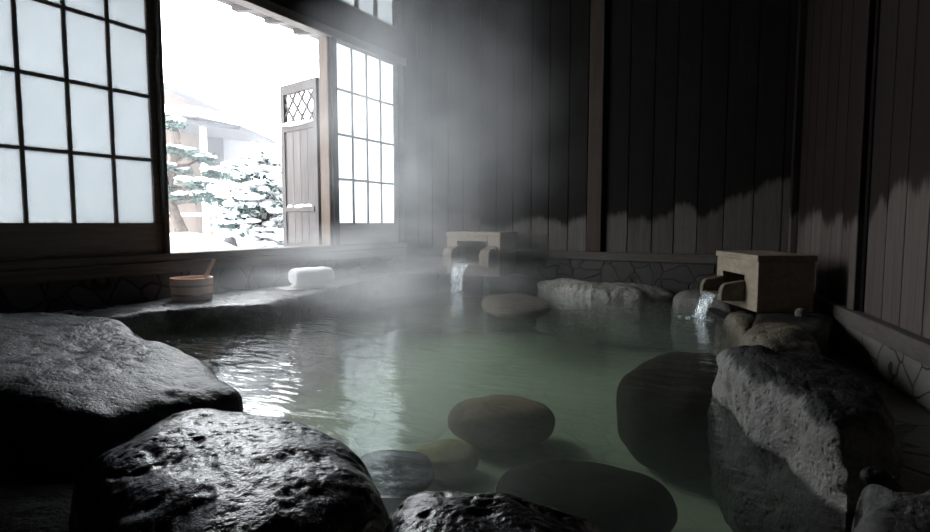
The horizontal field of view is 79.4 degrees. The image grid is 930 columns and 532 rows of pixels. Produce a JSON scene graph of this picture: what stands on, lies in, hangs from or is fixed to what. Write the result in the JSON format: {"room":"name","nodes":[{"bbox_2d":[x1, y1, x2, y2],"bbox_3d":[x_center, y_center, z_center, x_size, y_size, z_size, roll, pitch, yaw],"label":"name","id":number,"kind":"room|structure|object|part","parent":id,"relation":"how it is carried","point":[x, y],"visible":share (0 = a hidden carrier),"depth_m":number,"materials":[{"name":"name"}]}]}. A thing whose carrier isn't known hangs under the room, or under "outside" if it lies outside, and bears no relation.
{"room":"spa","nodes":[
{"label":"spa","id":0,"kind":"room"},
{"bbox_2d":[10,0,404,270],"bbox_3d":[-2.333,-1.431,3.293,0.100,3.010,6.730,3,5,30],"label":"window frame","id":1,"kind":"structure","parent":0,"point":[336,14],"depth_m":5.54,"materials":[{"name":"brown wood"}]},
{"bbox_2d":[0,0,162,260],"bbox_3d":[-2.335,-0.987,3.281,0.042,1.875,1.065,3,5,30],"label":"window","id":2,"kind":"structure","parent":1,"relation":"in","point":[80,170],"depth_m":3.33,"materials":[{"name":"white paper"}]},
{"bbox_2d":[153,0,170,252],"bbox_3d":[-2.058,-1.023,3.750,0.130,1.875,0.027,3,5,30],"label":"trim","id":3,"kind":"structure","parent":1,"relation":"attached to","point":[156,3],"depth_m":3.72,"materials":[{"name":"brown wood"}]},
{"bbox_2d":[0,254,404,313],"bbox_3d":[-2.334,0.440,3.420,0.155,0.740,6.700,3,5,30],"label":"stone wall","id":4,"kind":"structure","parent":1,"relation":"attached to","point":[50,297],"depth_m":3.66,"materials":[{"name":"grey stone"}]},
{"bbox_2d":[0,242,406,286],"bbox_3d":[-2.305,0.045,3.280,0.075,0.077,6.540,3,5,30],"label":"trim","id":5,"kind":"structure","parent":1,"relation":"attached to","point":[46,275],"depth_m":3.75,"materials":[{"name":"brown wood"}]},
{"bbox_2d":[215,0,319,39],"bbox_3d":[-2.225,-2.216,4.080,0.560,0.285,6.100,3,5,30],"label":"eave","id":6,"kind":"object","parent":1,"relation":"attached to","point":[237,8],"visible":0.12,"depth_m":5.10,"materials":[{"name":"brown wood"}]},
{"bbox_2d":[280,77,321,246],"bbox_3d":[-1.571,-0.935,5.351,0.592,1.610,0.134,3,5,32],"label":"door","id":7,"kind":"structure","parent":1,"relation":"in","point":[300,140],"depth_m":5.33,"materials":[{"name":"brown wood"}]},
{"bbox_2d":[229,0,405,66],"bbox_3d":[-2.327,-1.959,3.173,0.110,0.080,6.600,3,5,30],"label":"trim","id":8,"kind":"structure","parent":1,"relation":"attached to","point":[266,7],"depth_m":4.85,"materials":[{"name":"brown wood"}]},
{"bbox_2d":[318,36,332,244],"bbox_3d":[-1.273,-1.128,5.120,0.110,1.875,0.035,3,5,30],"label":"trim","id":9,"kind":"structure","parent":1,"relation":"attached to","point":[323,42],"depth_m":5.10,"materials":[{"name":"brown wood"}]},
{"bbox_2d":[329,37,339,244],"bbox_3d":[-1.238,-1.131,5.160,0.130,1.875,0.069,3,5,30],"label":"trim","id":10,"kind":"structure","parent":1,"relation":"attached to","point":[332,41],"depth_m":5.12,"materials":[{"name":"brown wood"}]},
{"bbox_2d":[337,41,398,244],"bbox_3d":[-0.980,-1.166,5.613,0.042,1.875,0.976,3,5,30],"label":"window","id":11,"kind":"structure","parent":1,"relation":"in","point":[367,84],"depth_m":5.60,"materials":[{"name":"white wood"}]},
{"bbox_2d":[339,0,396,28],"bbox_3d":[-0.975,-2.639,5.508,0.042,0.340,0.956,3,5,30],"label":"window","id":12,"kind":"structure","parent":1,"relation":"in","point":[385,11],"depth_m":5.69,"materials":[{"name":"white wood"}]},
{"bbox_2d":[230,321,732,531],"bbox_3d":[0.108,0.932,1.968,5.570,0.080,6.580,3,5,30],"label":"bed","id":13,"kind":"object","parent":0,"point":[372,396],"depth_m":3.43,"materials":[{"name":"green liquid"}]},
{"bbox_2d":[0,312,244,474],"bbox_3d":[-1.567,0.559,2.147,1.716,0.661,0.799,4,6,39],"label":"flat boulder","id":14,"kind":"object","parent":13,"relation":"on","point":[74,390],"visible":0.52,"depth_m":1.73,"materials":[{"name":"grey stone"}]},
{"bbox_2d":[52,286,301,386],"bbox_3d":[-1.625,0.488,3.671,0.801,0.570,1.765,3,5,30],"label":"coping slab","id":15,"kind":"object","parent":13,"relation":"on","point":[252,356],"visible":0.57,"depth_m":3.48,"materials":[{"name":"stone"}]},
{"bbox_2d":[169,276,213,300],"bbox_3d":[-1.774,0.144,3.640,0.257,0.140,0.257,3,5,30],"label":"wooden bucket","id":16,"kind":"object","parent":15,"relation":"on","point":[183,288],"visible":1,"depth_m":3.54,"materials":[{"name":"brown wood"}]},
{"bbox_2d":[203,259,215,277],"bbox_3d":[-1.718,0.069,3.647,0.197,0.233,0.084,-1,5,-13],"label":"ladle","id":17,"kind":"object","parent":16,"relation":"in","point":[212,262],"visible":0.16,"depth_m":3.62,"materials":[{"name":"brown wood"}]},
{"bbox_2d":[69,408,389,531],"bbox_3d":[-0.508,0.657,1.163,0.844,0.594,0.599,3,5,30],"label":"boulder","id":18,"kind":"object","parent":13,"relation":"on","point":[204,469],"visible":1,"depth_m":1.03,"materials":[{"name":"grey stone"}]},
{"bbox_2d":[289,271,440,365],"bbox_3d":[-0.837,0.378,5.121,0.666,0.560,2.521,3,5,30],"label":"coping slab","id":19,"kind":"object","parent":13,"relation":"on","point":[316,347],"visible":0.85,"depth_m":4.63,"materials":[{"name":"stone"}]},
{"bbox_2d":[275,284,338,290],"bbox_3d":[-1.214,0.166,4.319,0.422,0.014,0.230,-4,6,-40],"label":"bath mat","id":20,"kind":"object","parent":19,"relation":"on","point":[287,288],"visible":0.79,"depth_m":4.26,"materials":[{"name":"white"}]},
{"bbox_2d":[288,266,334,286],"bbox_3d":[-1.187,0.083,4.335,0.316,0.149,0.176,-4,6,-40],"label":"rolled towel","id":21,"kind":"object","parent":20,"relation":"on","point":[306,276],"visible":1,"depth_m":4.27,"materials":[{"name":"white fabric"}]},
{"bbox_2d":[360,450,433,497],"bbox_3d":[-0.283,0.806,2.190,0.326,0.130,0.307,3,5,30],"label":"boulder","id":22,"kind":"object","parent":13,"relation":"on","point":[395,473],"visible":0.82,"depth_m":2.11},
{"bbox_2d":[148,283,736,386],"bbox_3d":[0.063,0.577,3.317,3.628,0.418,4.406,3,5,30],"label":"pool water","id":23,"kind":"object","parent":13,"relation":"in","point":[413,288],"visible":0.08,"depth_m":4.22,"materials":[{"name":"liquid"}]},
{"bbox_2d":[451,263,469,292],"bbox_3d":[-0.063,0.110,5.060,0.180,0.257,0.192,3,5,30],"label":"water stream","id":24,"kind":"object","parent":23,"relation":"on","point":[459,282],"visible":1,"depth_m":5.08,"materials":[{"name":"clear liquid"}]},
{"bbox_2d":[481,294,549,319],"bbox_3d":[0.410,0.321,4.615,0.558,0.095,1.092,0,4,-4],"label":"boulder","id":25,"kind":"object","parent":23,"relation":"in","point":[529,314],"visible":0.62,"depth_m":4.29,"materials":[{"name":"grey stone"}]},
{"bbox_2d":[678,291,717,321],"bbox_3d":[1.538,0.263,3.634,0.197,0.173,0.244,-2,5,-20],"label":"water stream","id":26,"kind":"object","parent":23,"relation":"on","point":[697,314],"visible":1,"depth_m":3.62,"materials":[{"name":"clear liquid"}]},
{"bbox_2d":[415,439,478,479],"bbox_3d":[-0.083,0.803,2.329,0.270,0.124,0.253,3,5,30],"label":"boulder","id":27,"kind":"object","parent":13,"relation":"on","point":[450,459],"visible":0.86,"depth_m":2.26,"materials":[{"name":"grey stone"}]},
{"bbox_2d":[438,272,537,331],"bbox_3d":[0.267,0.333,5.672,0.744,0.566,1.200,-3,5,-36],"label":"boulder","id":28,"kind":"object","parent":13,"relation":"on","point":[515,282],"visible":0.5,"depth_m":5.26,"materials":[{"name":"grey stone"}]},
{"bbox_2d":[442,231,516,276],"bbox_3d":[0.117,-0.118,5.324,0.585,0.409,0.518,3,5,30],"label":"box","id":29,"kind":"object","parent":28,"relation":"on","point":[493,254],"visible":1,"depth_m":5.23,"materials":[{"name":"beige wood"}]},
{"bbox_3d":[0.158,-0.309,5.379,0.585,0.037,0.356,3,5,30],"label":"box lid","id":30,"kind":"part","parent":29,"relation":"part of","materials":[{"name":"brown wood"}]},
{"bbox_2d":[384,490,601,531],"bbox_3d":[0.022,0.685,0.874,0.432,0.585,0.381,1,5,17],"label":"boulder","id":31,"kind":"object","parent":13,"relation":"on","point":[444,510],"visible":1,"depth_m":0.90,"materials":[{"name":"grey stone"}]},
{"bbox_2d":[447,394,554,450],"bbox_3d":[0.174,0.732,2.649,0.480,0.218,0.426,3,5,30],"label":"boulder","id":32,"kind":"object","parent":13,"relation":"on","point":[497,422],"visible":1,"depth_m":2.51,"materials":[{"name":"grey stone"}]},
{"bbox_2d":[133,283,907,492],"bbox_3d":[0.061,0.579,3.302,3.778,0.460,4.532,3,5,30],"label":"curb","id":33,"kind":"object","parent":13,"relation":"on","point":[709,347],"visible":0.04,"depth_m":3.81,"materials":[{"name":"grey stone"}]},
{"bbox_2d":[495,459,677,531],"bbox_3d":[0.388,0.788,1.860,0.581,0.213,0.460,3,5,30],"label":"boulder","id":34,"kind":"object","parent":13,"relation":"on","point":[611,498],"visible":0.77,"depth_m":1.76,"materials":[{"name":"grey stone"}]},
{"bbox_2d":[535,278,674,347],"bbox_3d":[1.152,0.400,4.915,1.374,0.550,0.560,3,5,30],"label":"boulder","id":35,"kind":"object","parent":13,"relation":"on","point":[620,291],"visible":0.89,"depth_m":4.61,"materials":[{"name":"grey stone"}]},
{"bbox_2d":[616,351,718,479],"bbox_3d":[1.009,0.651,2.667,0.474,0.394,1.083,3,5,30],"label":"boulder","id":36,"kind":"object","parent":13,"relation":"on","point":[665,429],"visible":0.79,"depth_m":2.26,"materials":[{"name":"grey stone"}]},
{"bbox_2d":[670,289,738,352],"bbox_3d":[1.850,0.453,4.240,0.526,0.535,0.545,-4,6,-43],"label":"boulder","id":37,"kind":"object","parent":13,"relation":"on","point":[689,299],"visible":0.33,"depth_m":4.14,"materials":[{"name":"grey stone"}]},
{"bbox_2d":[698,289,756,313],"bbox_3d":[2.097,0.437,4.592,0.635,0.529,0.291,1,5,16],"label":"boulder","id":38,"kind":"object","parent":13,"relation":"on","point":[739,308],"visible":0.02,"depth_m":4.42,"materials":[{"name":"grey stone"}]},
{"bbox_2d":[721,311,755,351],"bbox_3d":[1.659,0.532,3.356,0.199,0.512,0.673,2,5,19],"label":"boulder","id":39,"kind":"object","parent":13,"relation":"on","point":[740,322],"visible":0.35,"depth_m":3.20,"materials":[{"name":"grey stone"}]},
{"bbox_2d":[738,322,820,353],"bbox_3d":[1.471,0.560,2.636,0.338,0.577,0.740,1,5,15],"label":"boulder","id":40,"kind":"object","parent":13,"relation":"on","point":[781,337],"visible":0.28,"depth_m":2.49,"materials":[{"name":"grey stone"}]},
{"bbox_2d":[707,345,902,531],"bbox_3d":[0.988,0.596,1.631,0.375,0.653,0.936,1,4,8],"label":"boulder","id":41,"kind":"object","parent":13,"relation":"on","point":[792,435],"visible":0.94,"depth_m":1.47,"materials":[{"name":"grey stone"}]},
{"bbox_2d":[851,484,929,531],"bbox_3d":[0.756,0.686,0.917,0.261,0.577,0.528,3,5,37],"label":"boulder","id":42,"kind":"object","parent":13,"relation":"on","point":[879,508],"visible":1,"depth_m":0.95,"materials":[{"name":"grey stone"}]},
{"bbox_2d":[860,466,893,487],"bbox_3d":[0.787,0.405,1.070,0.054,0.041,0.047,3,5,30],"label":"pebble","id":43,"kind":"object","parent":42,"relation":"on","point":[869,475],"visible":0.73,"depth_m":1.06,"materials":[{"name":"black stone"}]},
{"bbox_2d":[403,0,798,254],"bbox_3d":[0.975,-1.570,5.167,3.740,3.020,0.100,3,5,30],"label":"wall","id":44,"kind":"structure","parent":0,"point":[700,107],"depth_m":4.98,"materials":[{"name":"brown wood"}]},
{"bbox_2d":[405,254,716,321],"bbox_3d":[0.967,0.297,5.295,3.740,0.736,0.135,3,5,30],"label":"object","id":45,"kind":"structure","parent":44,"relation":"attached to","point":[675,278],"depth_m":5.02,"materials":[{"name":"grey stone"}]},
{"bbox_2d":[406,247,717,263],"bbox_3d":[0.925,-0.103,5.222,3.710,0.075,0.050,3,5,30],"label":"baseboard","id":46,"kind":"structure","parent":44,"relation":"attached to","point":[547,254],"depth_m":5.00,"materials":[{"name":"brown wood"}]},
{"bbox_2d":[587,0,605,251],"bbox_3d":[1.172,-1.595,4.967,0.130,2.940,0.045,3,5,30],"label":"trim","id":47,"kind":"structure","parent":44,"relation":"attached to","point":[598,7],"depth_m":4.97,"materials":[{"name":"brown wood"}]},
{"bbox_2d":[601,0,609,251],"bbox_3d":[1.246,-1.593,4.941,0.025,2.940,0.015,3,5,30],"label":"trim","id":48,"kind":"structure","parent":44,"relation":"attached to","point":[607,1],"depth_m":4.96,"materials":[{"name":"brown wood"}]},
{"bbox_2d":[380,291,929,493],"bbox_3d":[-0.079,0.580,2.107,5.081,0.060,6.678,3,5,30],"label":"stone ledge","id":49,"kind":"structure","parent":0,"point":[912,419],"depth_m":2.07,"materials":[{"name":"grey stone"}]},
{"bbox_2d":[0,464,80,531],"bbox_3d":[-1.015,0.688,1.196,0.474,0.302,1.276,-3,6,-38],"label":"flat boulder","id":50,"kind":"object","parent":49,"relation":"on","point":[30,500],"visible":0.77,"depth_m":1.29,"materials":[{"name":"grey stone"}]},
{"bbox_2d":[355,514,385,531],"bbox_3d":[-0.187,0.595,1.034,0.105,0.303,0.297,-1,4,-8],"label":"boulder","id":51,"kind":"object","parent":49,"relation":"on","point":[374,523],"visible":0.17,"depth_m":0.98,"materials":[{"name":"grey stone"}]},
{"bbox_2d":[752,307,833,356],"bbox_3d":[1.903,0.387,3.237,0.421,0.241,1.375,3,5,30],"label":"boulder","id":52,"kind":"object","parent":49,"relation":"on","point":[819,323],"visible":0.4,"depth_m":3.02,"materials":[{"name":"grey stone"}]},
{"bbox_2d":[700,250,817,312],"bbox_3d":[1.821,0.085,3.572,0.478,0.341,0.616,0,4,3],"label":"spout","id":53,"kind":"object","parent":52,"relation":"on","point":[759,281],"visible":0.99,"depth_m":3.28,"materials":[{"name":"beige wood"}]},
{"bbox_3d":[1.890,-0.066,3.557,0.341,0.037,0.616,0,4,3],"label":"box lid","id":54,"kind":"part","parent":53,"relation":"part of","materials":[{"name":"beige wood"}]},
{"bbox_2d":[795,308,806,316],"bbox_3d":[1.889,0.268,3.151,0.060,0.065,0.060,3,5,30],"label":"pebble","id":55,"kind":"object","parent":52,"relation":"on","point":[801,312],"visible":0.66,"depth_m":3.13,"materials":[{"name":"grey stone"}]},
{"bbox_2d":[797,0,929,339],"bbox_3d":[1.577,-1.145,1.066,0.100,3.240,6.600,1,5,18],"label":"wall","id":56,"kind":"structure","parent":0,"point":[897,277],"depth_m":2.79,"materials":[{"name":"brown wood"}]},
{"bbox_2d":[788,0,807,252],"bbox_3d":[2.503,-1.405,4.185,0.050,3.200,0.065,1,5,18],"label":"trim","id":57,"kind":"structure","parent":56,"relation":"attached to","point":[803,4],"depth_m":4.19,"materials":[{"name":"brown wood"}]},
{"bbox_2d":[847,0,880,311],"bbox_3d":[2.099,-1.321,2.907,0.035,3.170,0.100,1,5,18],"label":"trim","id":58,"kind":"structure","parent":56,"relation":"attached to","point":[869,6],"depth_m":2.94,"materials":[{"name":"brown wood"}]},
{"bbox_2d":[813,292,929,367],"bbox_3d":[1.516,0.412,1.258,0.060,0.085,6.500,1,5,18],"label":"baseboard","id":59,"kind":"structure","parent":56,"relation":"attached to","point":[916,347],"depth_m":2.58,"materials":[{"name":"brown wood"}]},
{"bbox_2d":[834,319,929,409],"bbox_3d":[1.543,0.718,1.220,0.130,0.521,6.600,1,5,18],"label":"trim","id":60,"kind":"structure","parent":56,"relation":"attached to","point":[911,377],"depth_m":2.52,"materials":[{"name":"grey stone"}]},
{"label":"outside","id":61,"kind":"structure","parent":0,"visible":0},
{"bbox_3d":[-6.152,-0.315,9.933,13.020,0.358,17.033,3,5,30],"label":"ground","id":62,"kind":"structure","parent":61,"visible":0},
{"bbox_2d":[165,111,229,232],"bbox_3d":[-3.332,-1.041,6.592,1.241,1.517,0.954,-1,4,-9],"label":"pine","id":63,"kind":"object","parent":62,"relation":"on","point":[175,192],"visible":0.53,"depth_m":6.51,"materials":[{"name":"green plant"}]},
{"bbox_2d":[170,232,242,251],"bbox_3d":[-2.494,-0.026,5.014,0.707,0.556,1.055,3,5,30],"label":"snow mound","id":64,"kind":"object","parent":62,"relation":"on","point":[181,241],"visible":0.22,"depth_m":4.88,"materials":[{"name":"white snow"}]},
{"bbox_2d":[204,160,238,236],"bbox_3d":[-2.936,-0.736,7.179,0.849,1.200,0.838,3,6,37],"label":"shrub","id":65,"kind":"object","parent":62,"relation":"on","point":[214,204],"visible":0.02,"depth_m":6.91,"materials":[{"name":"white plant"}]},
{"bbox_2d":[164,75,280,235],"bbox_3d":[-4.779,-1.929,9.129,3.422,3.288,2.700,0,4,0],"label":"house","id":66,"kind":"structure","parent":62,"relation":"on","point":[214,126],"depth_m":8.54,"materials":[{"name":"paint"}]},
{"bbox_3d":[-4.278,-1.130,8.178,0.064,1.840,0.080,0,4,0],"label":"porch post","id":67,"kind":"part","parent":66,"relation":"part of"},
{"bbox_3d":[-4.113,-0.758,8.241,0.588,0.044,0.050,0,4,0],"label":"porch rail","id":68,"kind":"part","parent":66,"relation":"part of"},
{"bbox_3d":[-3.796,-1.130,8.178,0.064,1.840,0.080,0,4,0],"label":"porch post","id":69,"kind":"part","parent":66,"relation":"part of","materials":[{"name":"white wood"}]},
{"bbox_2d":[223,232,237,246],"bbox_3d":[-2.174,-0.159,5.209,0.156,0.321,0.141,3,5,30],"label":"rock","id":70,"kind":"object","parent":62,"relation":"on","point":[230,236],"visible":0.38,"depth_m":5.16,"materials":[{"name":"stone"}]},
{"bbox_2d":[215,236,256,248],"bbox_3d":[-2.423,-0.060,5.419,0.739,0.463,0.915,3,5,30],"label":"snow mound","id":71,"kind":"object","parent":62,"relation":"on","point":[243,243],"visible":0.12,"depth_m":5.48,"materials":[{"name":"white snow"}]},
{"bbox_2d":[205,149,283,247],"bbox_3d":[-2.289,-0.675,6.262,1.139,1.230,1.094,4,6,41],"label":"pine","id":72,"kind":"object","parent":62,"relation":"on","point":[257,218],"visible":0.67,"depth_m":5.93,"materials":[{"name":"green plant"}]},
{"bbox_2d":[210,195,279,236],"bbox_3d":[-3.204,-0.684,8.371,1.358,0.922,0.196,0,4,0],"label":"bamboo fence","id":73,"kind":"object","parent":62,"relation":"on","point":[212,232],"visible":0.02,"depth_m":8.36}
]}

